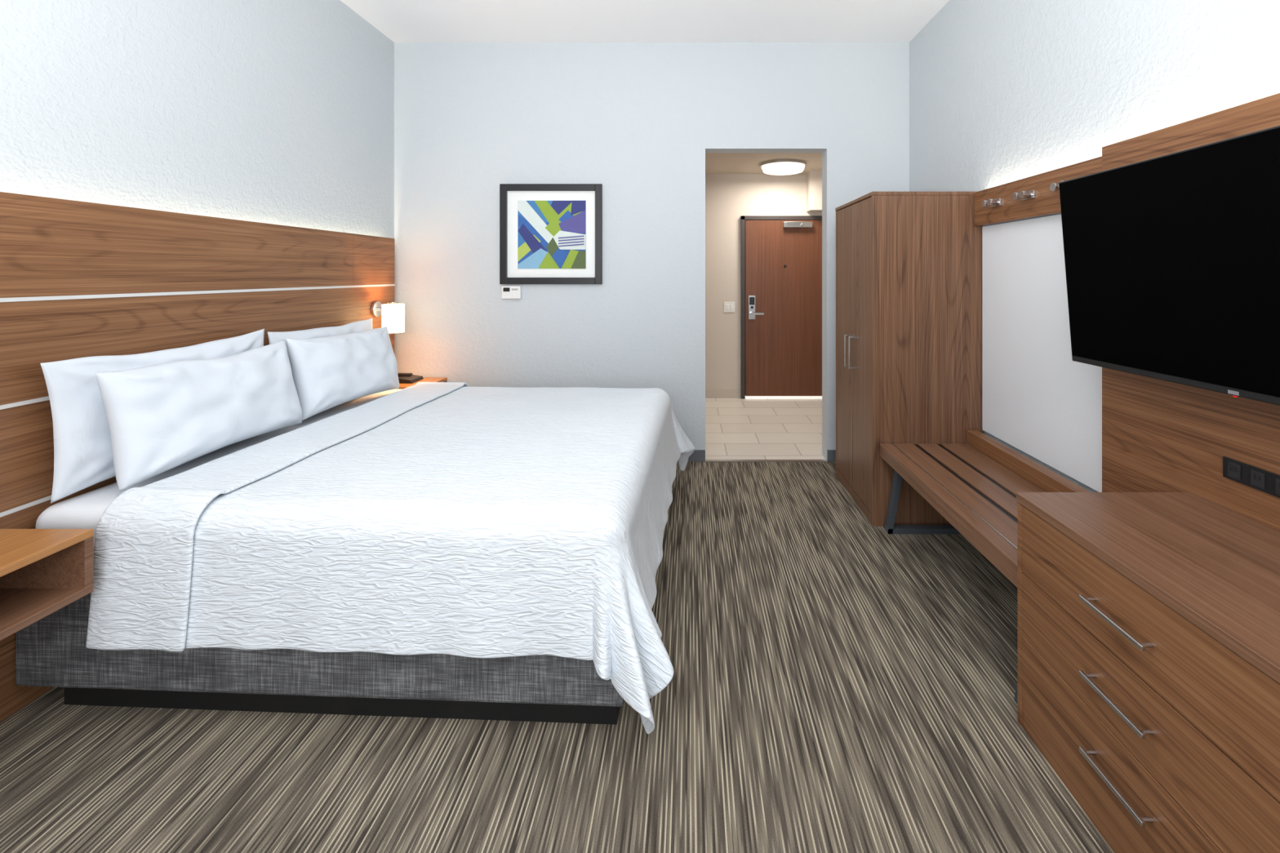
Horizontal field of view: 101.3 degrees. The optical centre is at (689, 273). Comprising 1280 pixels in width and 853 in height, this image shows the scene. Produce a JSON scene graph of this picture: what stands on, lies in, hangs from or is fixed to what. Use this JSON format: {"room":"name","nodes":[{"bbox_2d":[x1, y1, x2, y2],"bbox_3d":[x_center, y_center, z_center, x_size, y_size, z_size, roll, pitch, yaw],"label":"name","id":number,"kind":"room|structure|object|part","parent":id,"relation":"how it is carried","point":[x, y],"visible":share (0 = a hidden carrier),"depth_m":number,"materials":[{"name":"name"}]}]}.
{"room":"hotel room","nodes":[
{"label":"hotel room","id":0,"kind":"room"},
{"bbox_2d":[0,0,394,238],"bbox_3d":[-2.381,-0.169,1.288,0.150,3.268,5.876,0,0,0],"label":"wall","id":1,"kind":"structure","parent":0,"point":[275,112],"depth_m":2.49,"materials":[{"name":"grey paint"}]},
{"bbox_2d":[0,191,395,722],"bbox_3d":[-2.276,0.599,2.092,0.057,1.732,3.785,0,0,0],"label":"headboard","id":2,"kind":"object","parent":1,"relation":"attached to","point":[78,278],"visible":0.53,"depth_m":2.07,"materials":[{"name":"brown wood"}]},
{"bbox_2d":[0,528,93,640],"bbox_3d":[-2.063,0.904,1.404,0.367,0.198,0.488,0,0,0],"label":"nightstand","id":3,"kind":"object","parent":2,"relation":"attached to","point":[43,571],"visible":1,"depth_m":1.60,"materials":[{"name":"brown wood"}]},
{"bbox_2d":[370,301,404,333],"bbox_3d":[-2.148,0.310,3.735,0.201,0.220,0.144,0,0,0],"label":"wall sconce","id":4,"kind":"object","parent":2,"relation":"attached to","point":[393,313],"visible":1,"depth_m":3.69,"materials":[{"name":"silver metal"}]},
{"bbox_3d":[-2.120,0.320,3.735,0.144,0.200,0.144,0,0,0],"label":"lamp shade","id":5,"kind":"part","parent":4,"relation":"part of","materials":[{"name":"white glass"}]},
{"bbox_2d":[395,377,447,389],"bbox_3d":[-2.063,0.904,3.875,0.367,0.198,0.350,0,0,0],"label":"nightstand","id":6,"kind":"object","parent":2,"relation":"attached to","point":[402,386],"visible":0.12,"depth_m":3.92,"materials":[{"name":"brown wood"}]},
{"bbox_2d":[397,373,423,383],"bbox_3d":[-2.111,0.769,3.905,0.158,0.069,0.170,0,0,0],"label":"telephone","id":7,"kind":"object","parent":6,"relation":"on","point":[403,378],"visible":0.65,"depth_m":3.84,"materials":[{"name":"black plastic"}]},
{"bbox_2d":[0,397,1114,852],"bbox_3d":[-0.253,1.515,2.375,4.406,0.100,8.050,0,0,0],"label":"floor","id":8,"kind":"structure","parent":0,"point":[840,682],"depth_m":1.62,"materials":[{"name":"carpet"}]},
{"bbox_2d":[15,382,695,734],"bbox_3d":[-1.104,1.103,2.610,2.277,0.724,2.249,0,0,0],"label":"king bed","id":9,"kind":"object","parent":8,"relation":"on","point":[452,550],"visible":1,"depth_m":1.70,"materials":[{"name":"grey fabric"}]},
{"bbox_2d":[40,328,264,503],"bbox_3d":[-2.159,0.529,2.210,0.131,0.498,0.908,0,0,3],"label":"pillow","id":10,"kind":"object","parent":9,"relation":"on","point":[83,458],"visible":0.4,"depth_m":1.85,"materials":[{"name":"white fabric"}]},
{"bbox_2d":[94,340,302,492],"bbox_3d":[-2.020,0.551,2.245,0.226,0.424,0.841,0,0,0],"label":"pillow","id":11,"kind":"object","parent":9,"relation":"on","point":[163,417],"visible":1,"depth_m":2.06,"materials":[{"name":"white fabric"}]},
{"bbox_3d":[-1.192,0.931,2.657,2.082,0.277,1.968,0,0,0],"label":"mattress","id":12,"kind":"part","parent":9,"relation":"part of","materials":[{"name":"white fabric"}]},
{"bbox_2d":[267,317,373,364],"bbox_3d":[-2.157,0.536,3.130,0.144,0.469,0.860,0,0,0],"label":"pillow","id":13,"kind":"object","parent":9,"relation":"on","point":[364,325],"visible":0.19,"depth_m":3.04,"materials":[{"name":"white fabric"}]},
{"bbox_2d":[285,326,399,420],"bbox_3d":[-2.011,0.552,3.095,0.226,0.437,0.821,0,0,6],"label":"pillow","id":14,"kind":"object","parent":9,"relation":"on","point":[328,372],"visible":0.97,"depth_m":2.92,"materials":[{"name":"white fabric"}]},
{"bbox_2d":[835,191,982,526],"bbox_3d":[1.359,0.495,3.408,0.672,1.940,0.769,0,0,0],"label":"wardrobe","id":15,"kind":"object","parent":8,"relation":"on","point":[908,264],"visible":0.94,"depth_m":3.02,"materials":[{"name":"brown wood"}]},
{"bbox_3d":[1.071,0.478,3.588,0.021,1.854,0.356,0,0,0],"label":"door","id":16,"kind":"part","parent":15,"relation":"part of","materials":[{"name":"brown wood"}]},
{"bbox_3d":[1.072,1.437,3.408,0.020,0.056,0.721,0,0,0],"label":"kick rail","id":17,"kind":"part","parent":15,"relation":"part of","materials":[{"name":"brown wood"}]},
{"bbox_3d":[1.071,0.478,3.227,0.021,1.854,0.356,0,0,0],"label":"door","id":18,"kind":"part","parent":15,"relation":"part of","materials":[{"name":"brown wood"}]},
{"bbox_3d":[1.375,-0.464,3.408,0.639,0.022,0.769,0,0,0],"label":"panel","id":19,"kind":"part","parent":15,"relation":"part of","materials":[{"name":"brown wood"}]},
{"bbox_2d":[879,430,1089,703],"bbox_3d":[1.377,1.186,2.368,0.566,0.562,1.305,0,0,0],"label":"bench","id":20,"kind":"object","parent":8,"relation":"on","point":[974,485],"visible":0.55,"depth_m":2.46,"materials":[{"name":"brown wood"}]},
{"bbox_3d":[1.630,0.985,2.368,0.060,0.160,1.305,0,0,0],"label":"rail","id":21,"kind":"part","parent":20,"relation":"part of","materials":[{"name":"brown wood"}]},
{"bbox_2d":[1016,492,1279,852],"bbox_3d":[1.338,1.090,0.903,0.604,0.750,1.611,0,0,0],"label":"dresser","id":22,"kind":"object","parent":8,"relation":"on","point":[1148,623],"visible":1,"depth_m":1.27,"materials":[{"name":"brown wood"}]},
{"bbox_3d":[1.355,1.104,1.697,0.570,0.722,0.020,0,0,0],"label":"panel","id":23,"kind":"part","parent":22,"relation":"part of","materials":[{"name":"brown wood"}]},
{"bbox_3d":[1.083,1.417,0.903,0.019,0.095,1.567,0,0,0],"label":"rail","id":24,"kind":"part","parent":22,"relation":"part of","materials":[{"name":"brown wood"}]},
{"bbox_3d":[1.054,1.266,1.295,0.037,0.012,0.194,0,0,0],"label":"handle","id":25,"kind":"part","parent":22,"relation":"part of","materials":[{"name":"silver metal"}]},
{"bbox_3d":[1.054,1.063,1.295,0.037,0.012,0.194,0,0,0],"label":"handle","id":26,"kind":"part","parent":22,"relation":"part of","materials":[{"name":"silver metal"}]},
{"bbox_3d":[1.054,0.861,1.295,0.037,0.012,0.194,0,0,0],"label":"handle","id":27,"kind":"part","parent":22,"relation":"part of","materials":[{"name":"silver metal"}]},
{"bbox_3d":[1.081,1.268,1.295,0.020,0.199,0.782,0,0,0],"label":"drawer","id":28,"kind":"part","parent":22,"relation":"part of","materials":[{"name":"brown wood"}]},
{"bbox_2d":[340,0,949,42],"bbox_3d":[-0.296,-1.853,1.288,4.319,0.100,5.876,0,0,0],"label":"ceiling","id":29,"kind":"structure","parent":0,"point":[399,20],"depth_m":3.72,"materials":[{"name":"white paint"}]},
{"bbox_2d":[394,42,909,459],"bbox_3d":[-0.296,-0.169,4.151,4.019,3.268,0.150,0,0,0],"label":"wall","id":30,"kind":"structure","parent":0,"point":[639,121],"depth_m":4.08,"materials":[{"name":"grey paint"}]},
{"bbox_2d":[501,285,521,298],"bbox_3d":[-1.385,0.146,4.060,0.147,0.098,0.030,0,0,0],"label":"thermostat","id":31,"kind":"object","parent":30,"relation":"attached to","point":[507,291],"visible":1,"depth_m":4.05,"materials":[{"name":"white plastic"}]},
{"bbox_2d":[499,183,602,284],"bbox_3d":[-1.077,-0.305,4.058,0.789,0.777,0.034,0,0,0],"label":"framed artwork","id":32,"kind":"object","parent":30,"relation":"attached to","point":[550,233],"visible":1,"depth_m":4.06},
{"bbox_2d":[517,200,586,268],"bbox_3d":[-1.073,-0.302,4.058,0.528,0.529,0.010,0,0,0],"label":"print","id":33,"kind":"object","parent":32,"relation":"attached to","point":[552,234],"depth_m":4.06},
{"bbox_2d":[677,449,835,462],"bbox_3d":[-0.296,1.420,4.070,4.019,0.090,0.012,0,0,0],"label":"baseboard","id":34,"kind":"structure","parent":30,"relation":"attached to","point":[698,455],"depth_m":4.06,"materials":[{"name":"plastic"}]},
{"bbox_2d":[705,459,827,462],"bbox_3d":[0.596,1.462,4.076,0.949,0.006,0.040,0,0,0],"label":"trim","id":35,"kind":"structure","parent":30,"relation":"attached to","point":[706,460],"depth_m":4.07,"materials":[{"name":"metal"}]},
{"bbox_2d":[705,152,822,173],"bbox_3d":[0.800,-1.225,5.250,2.300,0.100,2.048,0,0,0],"label":"ceiling","id":36,"kind":"structure","parent":0,"point":[715,162],"depth_m":5.47,"materials":[{"name":"beige paint"}]},
{"bbox_2d":[760,159,806,175],"bbox_3d":[1.000,-1.133,5.600,0.490,0.085,0.490,0,0,0],"label":"ceiling light","id":37,"kind":"object","parent":36,"relation":"attached to","point":[777,166],"depth_m":5.45,"materials":[{"name":"white glass"}]},
{"bbox_2d":[806,170,822,212],"bbox_3d":[1.562,-0.950,6.052,0.375,0.450,0.204,0,0,0],"label":"soffit","id":38,"kind":"structure","parent":36,"relation":"attached to","point":[814,178],"depth_m":5.95,"materials":[{"name":"beige paint"}]},
{"bbox_2d":[705,173,822,389],"bbox_3d":[0.800,0.145,6.214,2.300,2.640,0.120,0,0,0],"label":"wall","id":39,"kind":"structure","parent":0,"point":[728,197],"depth_m":6.15,"materials":[{"name":"beige paint"}]},
{"bbox_2d":[705,389,740,398],"bbox_3d":[0.175,1.415,6.148,0.850,0.100,0.012,0,0,0],"label":"baseboard","id":40,"kind":"structure","parent":39,"relation":"attached to","point":[709,393],"depth_m":6.14,"materials":[{"name":"beige tile"}]},
{"bbox_2d":[724,302,734,311],"bbox_3d":[0.465,0.395,6.147,0.130,0.120,0.013,0,0,0],"label":"light switch","id":41,"kind":"object","parent":39,"relation":"attached to","point":[728,306],"visible":1,"depth_m":6.15,"materials":[{"name":"white plastic"}]},
{"bbox_2d":[740,215,822,399],"bbox_3d":[1.115,0.395,6.129,1.030,2.140,0.050,0,0,0],"label":"door frame","id":42,"kind":"structure","parent":39,"relation":"in","point":[743,218],"depth_m":6.11,"materials":[{"name":"paint"}]},
{"bbox_2d":[745,220,822,395],"bbox_3d":[1.115,0.405,6.133,0.930,2.060,0.038,0,0,0],"label":"door","id":43,"kind":"structure","parent":39,"relation":"in","point":[784,344],"depth_m":6.11,"materials":[{"name":"brown wood"}]},
{"bbox_2d":[748,295,764,319],"bbox_3d":[0.773,0.395,6.076,0.175,0.280,0.075,0,0,0],"label":"door lock","id":44,"kind":"object","parent":43,"relation":"attached to","point":[752,313],"depth_m":6.09,"materials":[{"name":"silver metal"}]},
{"bbox_2d":[745,395,822,398],"bbox_3d":[1.115,1.451,6.128,0.930,0.027,0.049,0,0,0],"label":"door threshold","id":45,"kind":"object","parent":39,"relation":"in","point":[746,397],"depth_m":6.10,"materials":[{"name":"white"}]},
{"bbox_2d":[782,221,812,227],"bbox_3d":[1.255,-0.567,6.069,0.330,0.065,0.090,0,0,0],"label":"door closer","id":46,"kind":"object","parent":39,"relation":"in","point":[788,224],"depth_m":6.05,"materials":[{"name":"silver metal"}]},
{"bbox_2d":[909,0,1279,492],"bbox_3d":[1.788,-0.169,1.288,0.150,3.268,5.876,0,0,0],"label":"wall","id":47,"kind":"structure","parent":0,"point":[1002,91],"depth_m":2.41,"materials":[{"name":"grey paint"}]},
{"bbox_2d":[974,155,1102,226],"bbox_3d":[1.650,-0.371,2.551,0.124,0.196,0.933,0,0,0],"label":"hook rail","id":48,"kind":"object","parent":47,"relation":"attached to","point":[1037,195],"visible":0.76,"depth_m":2.53,"materials":[{"name":"brown wood"}]},
{"bbox_2d":[982,213,1102,492],"bbox_3d":[1.702,0.317,2.555,0.023,1.176,0.930,0,0,0],"label":"wall panel","id":49,"kind":"object","parent":47,"relation":"attached to","point":[1046,404],"visible":0.56,"depth_m":2.55,"materials":[{"name":"white paint"}]},
{"bbox_2d":[1102,93,1279,530],"bbox_3d":[1.654,0.201,1.065,0.028,1.408,2.030,0,0,0],"label":"panel board","id":50,"kind":"object","parent":47,"relation":"attached to","point":[1158,435],"visible":0.45,"depth_m":1.72,"materials":[{"name":"brown wood"}]},
{"bbox_2d":[1058,125,1279,405],"bbox_3d":[1.547,-0.014,1.448,0.186,0.715,1.231,0,0,0],"label":"television","id":51,"kind":"object","parent":50,"relation":"attached to","point":[1172,260],"visible":1,"depth_m":1.56,"materials":[{"name":"black plastic"}]},
{"bbox_2d":[1222,456,1279,497],"bbox_3d":[1.634,0.591,1.500,0.012,0.062,0.200,0,0,0],"label":"power outlet","id":52,"kind":"object","parent":50,"relation":"attached to","point":[1264,481],"visible":1,"depth_m":1.51,"materials":[{"name":"black plastic"}]}
]}

